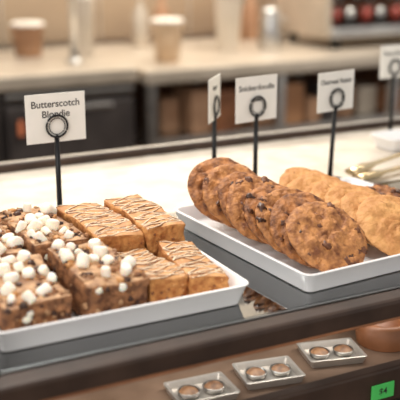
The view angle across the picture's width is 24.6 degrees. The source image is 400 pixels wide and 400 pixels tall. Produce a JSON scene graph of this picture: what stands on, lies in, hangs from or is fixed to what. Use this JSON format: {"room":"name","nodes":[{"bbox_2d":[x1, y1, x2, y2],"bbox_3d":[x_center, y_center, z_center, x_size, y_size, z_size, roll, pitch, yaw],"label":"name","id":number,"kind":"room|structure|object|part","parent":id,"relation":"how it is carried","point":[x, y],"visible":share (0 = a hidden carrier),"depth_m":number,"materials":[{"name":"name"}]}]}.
{"room":"cafe","nodes":[
{"label":"cafe","id":0,"kind":"room"},
{"bbox_2d":[0,31,288,50],"bbox_3d":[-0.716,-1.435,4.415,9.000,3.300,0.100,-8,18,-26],"label":"trim","id":1,"kind":"structure","parent":0,"point":[211,35],"depth_m":4.68,"materials":[{"name":"beige paint"}]},
{"bbox_2d":[0,0,274,44],"bbox_3d":[-0.684,-0.948,4.495,9.000,0.340,0.032,-8,18,-26],"label":"wall","id":2,"kind":"structure","parent":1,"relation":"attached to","point":[112,18],"depth_m":4.61,"materials":[{"name":"beige paint"}]},
{"bbox_3d":[0.641,0.935,2.383,9.000,0.100,8.600,-8,18,-26],"label":"floor","id":3,"kind":"structure","parent":0,"visible":0},
{"bbox_2d":[0,47,136,173],"bbox_3d":[-1.152,-0.034,3.728,1.655,1.000,0.772,-8,18,-26],"label":"counter","id":4,"kind":"object","parent":3,"relation":"on","point":[105,83],"depth_m":3.60,"materials":[{"name":"beige metal"}]},
{"bbox_3d":[-0.677,-0.270,3.468,0.030,0.070,0.010,-8,18,-26],"label":"temperature display","id":5,"kind":"part","parent":4,"relation":"part of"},
{"bbox_2d":[10,20,44,56],"bbox_3d":[-0.738,-0.691,3.930,0.148,0.144,0.148,-8,18,-26],"label":"paper cup","id":6,"kind":"object","parent":4,"relation":"on","point":[27,35],"visible":1,"depth_m":3.88,"materials":[{"name":"brown paper"}]},
{"bbox_3d":[-0.738,-0.753,3.912,0.148,0.014,0.148,-8,18,-26],"label":"lid","id":7,"kind":"part","parent":6,"relation":"part of","materials":[{"name":"plastic"}]},
{"bbox_2d":[0,82,130,172],"bbox_3d":[-1.164,-0.060,3.745,1.635,0.840,0.700,-8,18,-26],"label":"fridge","id":8,"kind":"object","parent":4,"relation":"in","point":[4,104],"depth_m":3.52,"materials":[{"name":"black metal"}]},
{"bbox_2d":[0,47,136,92],"bbox_3d":[-1.155,-0.486,3.601,1.655,0.060,0.760,-8,18,-26],"label":"countertop","id":9,"kind":"structure","parent":4,"relation":"on","point":[49,70],"depth_m":3.59,"materials":[{"name":"beige stone"}]},
{"bbox_3d":[-0.498,-0.036,3.663,0.522,0.720,0.020,-8,18,-26],"label":"door panel","id":10,"kind":"part","parent":4,"relation":"part of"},
{"bbox_2d":[66,0,82,63],"bbox_3d":[-0.473,-0.812,3.590,0.070,0.568,0.233,-8,18,-26],"label":"gooseneck faucet","id":11,"kind":"object","parent":4,"relation":"on","point":[74,58],"visible":1,"depth_m":3.69,"materials":[{"name":"silver metal"}]},
{"bbox_2d":[77,0,93,54],"bbox_3d":[-0.506,-0.758,3.965,0.104,0.254,0.104,-8,18,-26],"label":"paper cup","id":12,"kind":"object","parent":4,"relation":"on","point":[85,16],"visible":0.81,"depth_m":3.93,"materials":[{"name":"beige paper"}]},
{"bbox_3d":[-0.490,-0.357,3.552,0.331,0.020,0.016,-8,18,-26],"label":"door handle","id":13,"kind":"part","parent":4,"relation":"part of","materials":[{"name":"silver metal"}]},
{"bbox_2d":[0,126,399,399],"bbox_3d":[0.339,0.499,1.731,3.200,1.095,0.814,-8,18,-26],"label":"display counter","id":14,"kind":"object","parent":3,"relation":"on","point":[272,315],"visible":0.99,"depth_m":1.09,"materials":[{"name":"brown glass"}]},
{"bbox_2d":[24,91,85,205],"bbox_3d":[-0.210,-0.061,1.350,0.077,0.194,0.050,1,16,4],"label":"sign holder","id":15,"kind":"object","parent":14,"relation":"on","point":[51,117],"visible":0.99,"depth_m":1.33,"materials":[{"name":"white paper"}]},
{"bbox_3d":[-0.210,-0.034,1.359,0.009,0.124,0.009,-9,19,-27],"label":"post","id":16,"kind":"part","parent":15,"relation":"part of","materials":[{"name":"black metal"}]},
{"bbox_2d":[0,250,248,351],"bbox_3d":[-0.149,0.089,1.135,0.305,0.027,0.325,-8,18,-26],"label":"serving tray","id":17,"kind":"object","parent":14,"relation":"on","point":[77,326],"visible":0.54,"depth_m":1.00,"materials":[{"name":"white ceramic"}]},
{"bbox_2d":[0,221,23,257],"bbox_3d":[-0.264,0.062,1.133,0.077,0.070,0.136,-9,18,-27],"label":"brownie","id":18,"kind":"object","parent":17,"relation":"on","point":[10,244],"visible":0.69,"depth_m":1.10,"materials":[{"name":"white food"}]},
{"bbox_2d":[0,250,71,331],"bbox_3d":[-0.197,0.100,1.018,0.084,0.065,0.128,-8,18,-25],"label":"brownie","id":19,"kind":"object","parent":17,"relation":"on","point":[31,294],"visible":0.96,"depth_m":0.98,"materials":[{"name":"brown food"}]},
{"bbox_2d":[0,202,88,264],"bbox_3d":[-0.200,0.051,1.161,0.081,0.074,0.140,-10,19,-32],"label":"brownie","id":20,"kind":"object","parent":17,"relation":"on","point":[38,227],"visible":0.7,"depth_m":1.14,"materials":[{"name":"brown food"}]},
{"bbox_2d":[47,238,149,316],"bbox_3d":[-0.120,0.088,1.056,0.083,0.068,0.127,-9,19,-29],"label":"brownie","id":21,"kind":"object","parent":17,"relation":"on","point":[98,279],"visible":0.86,"depth_m":1.02,"materials":[{"name":"brown food"}]},
{"bbox_2d":[56,202,144,252],"bbox_3d":[-0.130,0.049,1.190,0.071,0.062,0.141,-9,19,-29],"label":"drizzled blondie","id":22,"kind":"object","parent":17,"relation":"on","point":[114,230],"visible":0.55,"depth_m":1.16,"materials":[{"name":"brown food"}]},
{"bbox_2d":[104,194,184,256],"bbox_3d":[-0.075,0.040,1.221,0.066,0.062,0.143,-10,19,-29],"label":"drizzled blondie","id":23,"kind":"object","parent":17,"relation":"on","point":[156,225],"visible":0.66,"depth_m":1.18,"materials":[{"name":"brown food"}]},
{"bbox_2d":[118,248,187,303],"bbox_3d":[-0.062,0.091,1.093,0.057,0.042,0.115,-11,19,-32],"label":"drizzled blondie","id":24,"kind":"object","parent":17,"relation":"on","point":[168,280],"visible":0.64,"depth_m":1.05,"materials":[{"name":"brown food"}]},
{"bbox_2d":[158,241,228,294],"bbox_3d":[-0.010,0.085,1.110,0.056,0.047,0.114,-7,18,-23],"label":"drizzled blondie","id":25,"kind":"object","parent":17,"relation":"on","point":[203,275],"visible":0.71,"depth_m":1.08,"materials":[{"name":"brown food"}]},
{"bbox_2d":[0,117,399,172],"bbox_3d":[0.156,-0.134,1.912,3.200,0.017,0.018,-8,18,-26],"label":"trim","id":26,"kind":"structure","parent":14,"relation":"on","point":[10,166],"depth_m":1.81,"materials":[{"name":"brown metal"}]},
{"bbox_3d":[0.509,0.069,1.262,3.200,0.004,0.004,-8,18,-26],"label":"glass edge trim","id":27,"kind":"part","parent":14,"relation":"part of","materials":[{"name":"silver metal"}]},
{"bbox_3d":[0.518,0.085,1.248,3.200,0.028,0.030,-8,18,-26],"label":"rail","id":28,"kind":"part","parent":14,"relation":"part of","materials":[{"name":"brown metal"}]},
{"bbox_2d":[163,371,239,399],"bbox_3d":[0.002,0.222,1.070,0.076,0.013,0.057,-7,18,-22],"label":"tin","id":29,"kind":"object","parent":14,"relation":"on","point":[215,385],"visible":1,"depth_m":1.07,"materials":[{"name":"silver metal"}]},
{"bbox_2d":[208,74,219,157],"bbox_3d":[0.024,-0.108,1.513,0.061,0.192,0.050,-12,20,-34],"label":"sign holder","id":30,"kind":"object","parent":14,"relation":"on","point":[214,83],"visible":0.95,"depth_m":1.50,"materials":[{"name":"white paper"}]},
{"bbox_3d":[0.024,-0.080,1.521,0.009,0.122,0.009,4,17,14],"label":"post","id":31,"kind":"part","parent":30,"relation":"part of","materials":[{"name":"black metal"}]},
{"bbox_3d":[0.525,0.099,1.238,3.200,0.003,0.002,-8,18,-26],"label":"rail trim","id":32,"kind":"part","parent":14,"relation":"part of","materials":[{"name":"brown wood"}]},
{"bbox_2d":[235,74,276,175],"bbox_3d":[0.091,-0.106,1.500,0.071,0.194,0.050,-1,16,-2],"label":"sign holder","id":33,"kind":"object","parent":14,"relation":"on","point":[256,96],"visible":0.97,"depth_m":1.48,"materials":[{"name":"white paper"}]},
{"bbox_3d":[0.091,-0.077,1.508,0.009,0.124,0.009,-12,20,-35],"label":"post","id":34,"kind":"part","parent":33,"relation":"part of","materials":[{"name":"black metal"}]},
{"bbox_2d":[232,356,304,389],"bbox_3d":[0.083,0.209,1.114,0.076,0.013,0.057,-5,17,-17],"label":"tin","id":35,"kind":"object","parent":14,"relation":"on","point":[281,370],"visible":1,"depth_m":1.11,"materials":[{"name":"silver metal"}]},
{"bbox_2d":[174,177,399,291],"bbox_3d":[0.190,0.039,1.306,0.347,0.027,0.328,-10,19,-30],"label":"serving tray","id":36,"kind":"object","parent":14,"relation":"on","point":[376,262],"visible":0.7,"depth_m":1.18,"materials":[{"name":"white ceramic"}]},
{"bbox_2d":[187,157,238,223],"bbox_3d":[0.038,-0.015,1.351,0.118,0.082,0.073,-8,18,-25],"label":"cookie","id":37,"kind":"object","parent":36,"relation":"on","point":[196,177],"visible":0.23,"depth_m":1.33,"materials":[{"name":"brown food"}]},
{"bbox_2d":[202,164,254,228],"bbox_3d":[0.053,-0.005,1.324,0.112,0.081,0.072,-13,21,-36],"label":"cookie","id":38,"kind":"object","parent":36,"relation":"on","point":[211,183],"visible":0.23,"depth_m":1.31,"materials":[{"name":"brown food"}]},
{"bbox_2d":[217,172,256,225],"bbox_3d":[0.071,0.005,1.297,0.103,0.079,0.072,-12,20,-35],"label":"cookie","id":39,"kind":"object","parent":36,"relation":"on","point":[223,188],"visible":0.12,"depth_m":1.28,"materials":[{"name":"brown food"}]},
{"bbox_2d":[226,175,280,243],"bbox_3d":[0.087,0.013,1.268,0.114,0.082,0.075,-10,19,-30],"label":"cookie","id":40,"kind":"object","parent":36,"relation":"on","point":[236,198],"visible":0.34,"depth_m":1.25,"materials":[{"name":"brown food"}]},
{"bbox_2d":[244,185,287,245],"bbox_3d":[0.108,0.023,1.244,0.110,0.074,0.071,-12,20,-35],"label":"cookie","id":41,"kind":"object","parent":36,"relation":"on","point":[252,198],"visible":0.21,"depth_m":1.23,"materials":[{"name":"brown food"}]},
{"bbox_2d":[255,188,303,254],"bbox_3d":[0.125,0.030,1.216,0.116,0.076,0.076,-12,20,-35],"label":"cookie","id":42,"kind":"object","parent":36,"relation":"on","point":[263,209],"visible":0.27,"depth_m":1.20,"materials":[{"name":"brown food"}]},
{"bbox_2d":[270,192,323,268],"bbox_3d":[0.141,0.039,1.188,0.109,0.081,0.086,-13,21,-37],"label":"cookie","id":43,"kind":"object","parent":36,"relation":"on","point":[281,210],"visible":0.21,"depth_m":1.18,"materials":[{"name":"brown food"}]},
{"bbox_2d":[279,167,323,186],"bbox_3d":[0.169,-0.009,1.379,0.104,0.064,0.096,0,16,0],"label":"cookie","id":44,"kind":"object","parent":36,"relation":"on","point":[291,173],"visible":0.16,"depth_m":1.39,"materials":[{"name":"orange food"}]},
{"bbox_2d":[286,173,340,192],"bbox_3d":[0.182,-0.001,1.345,0.121,0.061,0.092,-8,18,-25],"label":"cookie","id":45,"kind":"object","parent":36,"relation":"on","point":[305,183],"visible":0.2,"depth_m":1.35,"materials":[{"name":"orange food"}]},
{"bbox_2d":[286,201,367,271],"bbox_3d":[0.162,0.047,1.163,0.090,0.072,0.112,10,19,30],"label":"cookie","id":46,"kind":"object","parent":36,"relation":"on","point":[322,234],"visible":0.98,"depth_m":1.15,"materials":[{"name":"brown food"}]},
{"bbox_2d":[310,180,349,201],"bbox_3d":[0.207,0.009,1.318,0.113,0.060,0.090,-11,20,-33],"label":"cookie","id":47,"kind":"object","parent":36,"relation":"on","point":[321,188],"visible":0.15,"depth_m":1.32,"materials":[{"name":"orange food"}]},
{"bbox_2d":[324,184,380,207],"bbox_3d":[0.228,0.017,1.287,0.121,0.061,0.093,-14,21,-39],"label":"cookie","id":48,"kind":"object","parent":36,"relation":"on","point":[334,195],"visible":0.2,"depth_m":1.29,"materials":[{"name":"orange food"}]},
{"bbox_2d":[340,191,376,245],"bbox_3d":[0.244,0.028,1.252,0.105,0.062,0.100,-3,17,-9],"label":"cookie","id":49,"kind":"object","parent":36,"relation":"on","point":[350,202],"visible":0.2,"depth_m":1.25,"materials":[{"name":"brown food"}]},
{"bbox_2d":[356,195,399,255],"bbox_3d":[0.263,0.035,1.222,0.116,0.063,0.101,-9,19,-28],"label":"cookie","id":50,"kind":"object","parent":36,"relation":"on","point":[378,216],"visible":1,"depth_m":1.21,"materials":[{"name":"brown food"}]},
{"bbox_3d":[0.280,0.011,1.387,0.071,0.022,0.074,-10,19,-30],"label":"cookie","id":51,"kind":"object","parent":36,"relation":"on","visible":0},
{"bbox_2d":[365,183,399,196],"bbox_3d":[0.279,-0.009,1.385,0.075,0.022,0.073,13,21,33],"label":"cookie","id":52,"kind":"object","parent":51,"relation":"on","point":[381,189],"visible":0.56,"depth_m":1.38,"materials":[{"name":"brown food"}]},
{"bbox_3d":[0.518,0.183,1.277,3.200,0.046,0.018,-8,18,-26],"label":"shelf rail","id":53,"kind":"part","parent":14,"relation":"part of","materials":[{"name":"brown wood"}]},
{"bbox_2d":[297,338,366,367],"bbox_3d":[0.167,0.194,1.166,0.076,0.013,0.057,-4,17,-13],"label":"tin","id":54,"kind":"object","parent":14,"relation":"on","point":[341,351],"visible":1,"depth_m":1.16,"materials":[{"name":"silver metal"}]},
{"bbox_2d":[317,69,354,178],"bbox_3d":[0.230,-0.125,1.571,0.062,0.192,0.058,2,17,7],"label":"sign holder","id":55,"kind":"object","parent":14,"relation":"on","point":[335,89],"visible":0.95,"depth_m":1.56,"materials":[{"name":"white paper"}]},
{"bbox_3d":[0.228,-0.098,1.576,0.014,0.124,0.009,-12,20,-35],"label":"post","id":56,"kind":"part","parent":55,"relation":"part of","materials":[{"name":"black metal"}]},
{"bbox_2d":[345,153,399,180],"bbox_3d":[0.386,-0.078,1.696,0.336,0.026,0.054,-15,22,-42],"label":"serving tongs","id":57,"kind":"object","parent":14,"relation":"on","point":[361,171],"visible":0.99,"depth_m":1.60,"materials":[{"name":"gold metal"}]},
{"bbox_3d":[0.388,-0.068,1.683,0.316,0.014,0.034,-15,22,-41],"label":"arm","id":58,"kind":"part","parent":57,"relation":"part of","materials":[{"name":"gold metal"}]},
{"bbox_2d":[355,319,399,351],"bbox_3d":[0.243,0.170,1.210,0.080,0.034,0.080,-8,18,-26],"label":"wooden bowl","id":59,"kind":"object","parent":14,"relation":"on","point":[383,337],"visible":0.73,"depth_m":1.18,"materials":[{"name":"brown wood"}]},
{"bbox_2d":[370,129,399,151],"bbox_3d":[0.505,-0.134,1.895,0.335,0.027,0.080,-8,18,-26],"label":"serving tray","id":60,"kind":"object","parent":14,"relation":"on","point":[389,140],"visible":1,"depth_m":1.83,"materials":[{"name":"white ceramic"}]},
{"bbox_2d":[379,44,399,129],"bbox_3d":[0.404,-0.229,1.924,0.050,0.192,0.061,6,17,18],"label":"sign holder","id":61,"kind":"object","parent":14,"relation":"on","point":[390,54],"visible":0.94,"depth_m":1.90,"materials":[{"name":"white paper"}]},
{"bbox_3d":[0.404,-0.202,1.932,0.009,0.124,0.009,-10,19,-30],"label":"post","id":62,"kind":"part","parent":61,"relation":"part of","materials":[{"name":"metal"}]},
{"bbox_2d":[94,34,399,157],"bbox_3d":[0.971,-0.350,4.824,3.125,0.988,0.900,-8,18,-26],"label":"counter","id":63,"kind":"object","parent":3,"relation":"on","point":[171,99],"visible":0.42,"depth_m":4.01,"materials":[{"name":"beige stone"}]},
{"bbox_2d":[132,0,148,46],"bbox_3d":[-0.283,-0.867,4.347,0.080,0.270,0.080,-8,18,-26],"label":"syrup bottle","id":64,"kind":"object","parent":63,"relation":"on","point":[140,16],"visible":1,"depth_m":4.33,"materials":[{"name":"beige plastic"}]},
{"bbox_3d":[-0.201,-0.083,3.789,0.040,0.880,0.040,-8,18,-26],"label":"leg","id":65,"kind":"part","parent":63,"relation":"part of","materials":[{"name":"silver metal"}]},
{"bbox_2d":[153,0,169,41],"bbox_3d":[-0.186,-0.887,4.417,0.080,0.270,0.080,-8,18,-26],"label":"syrup bottle","id":66,"kind":"object","parent":63,"relation":"on","point":[161,10],"visible":0.36,"depth_m":4.38,"materials":[{"name":"plastic"}]},
{"bbox_2d":[150,17,183,62],"bbox_3d":[-0.137,-0.669,3.838,0.140,0.179,0.140,-8,18,-26],"label":"coffee cup","id":67,"kind":"object","parent":63,"relation":"on","point":[167,31],"visible":1,"depth_m":3.79,"materials":[{"name":"paper"}]},
{"bbox_3d":[-0.137,-0.749,3.815,0.140,0.014,0.140,-8,18,-26],"label":"lid","id":68,"kind":"part","parent":67,"relation":"part of","materials":[{"name":"plastic"}]},
{"bbox_3d":[-0.025,-0.363,4.741,0.040,0.880,0.040,-8,18,-26],"label":"leg","id":69,"kind":"part","parent":63,"relation":"part of","materials":[{"name":"brown wood"}]},
{"bbox_2d":[215,0,242,50],"bbox_3d":[0.130,-0.824,4.196,0.140,0.274,0.140,-8,18,-26],"label":"paper cup","id":70,"kind":"object","parent":63,"relation":"on","point":[228,13],"visible":1,"depth_m":4.16,"materials":[{"name":"beige paper"}]},
{"bbox_2d":[240,7,243,40],"bbox_3d":[0.178,-0.934,4.577,0.080,0.270,0.080,-8,18,-26],"label":"syrup bottle","id":71,"kind":"object","parent":63,"relation":"on","point":[242,16],"visible":0.16,"depth_m":4.57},
{"bbox_2d":[94,34,399,85],"bbox_3d":[0.971,-0.795,4.694,3.125,0.060,0.900,-8,18,-26],"label":"countertop","id":72,"kind":"structure","parent":63,"relation":"on","point":[199,59],"depth_m":4.03,"materials":[{"name":"beige stone"}]},
{"bbox_2d":[243,0,258,39],"bbox_3d":[0.258,-0.952,4.638,0.080,0.270,0.080,-8,18,-26],"label":"syrup bottle","id":73,"kind":"object","parent":63,"relation":"on","point":[251,10],"visible":0.94,"depth_m":4.62,"materials":[{"name":"orange plastic"}]},
{"bbox_3d":[0.778,-0.509,5.166,3.125,0.850,0.020,-8,18,-26],"label":"panel","id":74,"kind":"part","parent":63,"relation":"part of","materials":[{"name":"brown wood"}]},
{"bbox_2d":[134,81,399,145],"bbox_3d":[0.971,-0.529,4.772,3.105,0.030,0.840,-8,18,-26],"label":"shelf","id":75,"kind":"object","parent":63,"relation":"attached to","point":[180,134],"depth_m":4.02,"materials":[{"name":"silver metal"}]},
{"bbox_2d":[257,8,287,48],"bbox_3d":[0.342,-0.808,4.307,0.144,0.180,0.120,2,17,7],"label":"milk pitcher","id":76,"kind":"object","parent":63,"relation":"on","point":[270,36],"visible":1,"depth_m":4.27,"materials":[{"name":"silver metal"}]},
{"bbox_3d":[0.343,-0.163,4.059,0.040,0.880,0.040,-8,18,-26],"label":"leg","id":77,"kind":"part","parent":63,"relation":"part of","materials":[{"name":"silver metal"}]},
{"bbox_3d":[0.519,-0.443,5.011,0.040,0.880,0.040,-8,18,-26],"label":"leg","id":78,"kind":"part","parent":63,"relation":"part of","materials":[{"name":"brown wood"}]},
{"bbox_2d":[275,0,399,48],"bbox_3d":[0.936,-1.066,4.553,1.010,0.536,0.511,-8,18,-26],"label":"espresso machine","id":79,"kind":"object","parent":63,"relation":"on","point":[335,20],"visible":0.97,"depth_m":4.35,"materials":[{"name":"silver metal"}]},
{"bbox_3d":[0.489,-0.992,4.364,0.030,0.400,0.460,-8,18,-26],"label":"panel","id":80,"kind":"part","parent":79,"relation":"part of","materials":[{"name":"beige metal"}]},
{"bbox_2d":[332,8,341,23],"bbox_3d":[0.638,-0.867,4.328,0.064,0.070,0.064,-8,18,-26],"label":"cup","id":81,"kind":"object","parent":79,"relation":"on","point":[336,12],"depth_m":4.30,"materials":[{"name":"red ceramic"}]},
{"bbox_2d":[343,8,355,23],"bbox_3d":[0.709,-0.878,4.364,0.064,0.070,0.064,-8,18,-26],"label":"cup","id":82,"kind":"object","parent":79,"relation":"on","point":[348,13],"depth_m":4.34,"materials":[{"name":"white ceramic"}]},
{"bbox_2d":[329,19,399,38],"bbox_3d":[0.934,-0.882,4.613,0.980,0.050,0.460,-8,18,-26],"label":"drip tray","id":83,"kind":"object","parent":79,"relation":"on","point":[356,28],"depth_m":4.31,"materials":[{"name":"silver metal"}]},
{"bbox_2d":[360,7,372,22],"bbox_3d":[0.798,-0.891,4.408,0.064,0.070,0.064,-8,18,-26],"label":"cup","id":84,"kind":"object","parent":79,"relation":"on","point":[365,12],"depth_m":4.39,"materials":[{"name":"red ceramic"}]},
{"bbox_2d":[373,6,385,21],"bbox_3d":[0.869,-0.901,4.443,0.064,0.070,0.064,-8,18,-26],"label":"cup","id":85,"kind":"object","parent":79,"relation":"on","point":[379,12],"depth_m":4.42,"materials":[{"name":"white ceramic"}]},
{"bbox_2d":[389,5,399,20],"bbox_3d":[0.958,-0.914,4.487,0.064,0.070,0.064,-8,18,-26],"label":"cup","id":86,"kind":"object","parent":79,"relation":"on","point":[394,10],"depth_m":4.47,"materials":[{"name":"red ceramic"}]},
{"bbox_3d":[0.888,-0.242,4.330,0.040,0.880,0.040,-8,18,-26],"label":"leg","id":87,"kind":"part","parent":63,"relation":"part of","materials":[{"name":"silver metal"}]}
]}

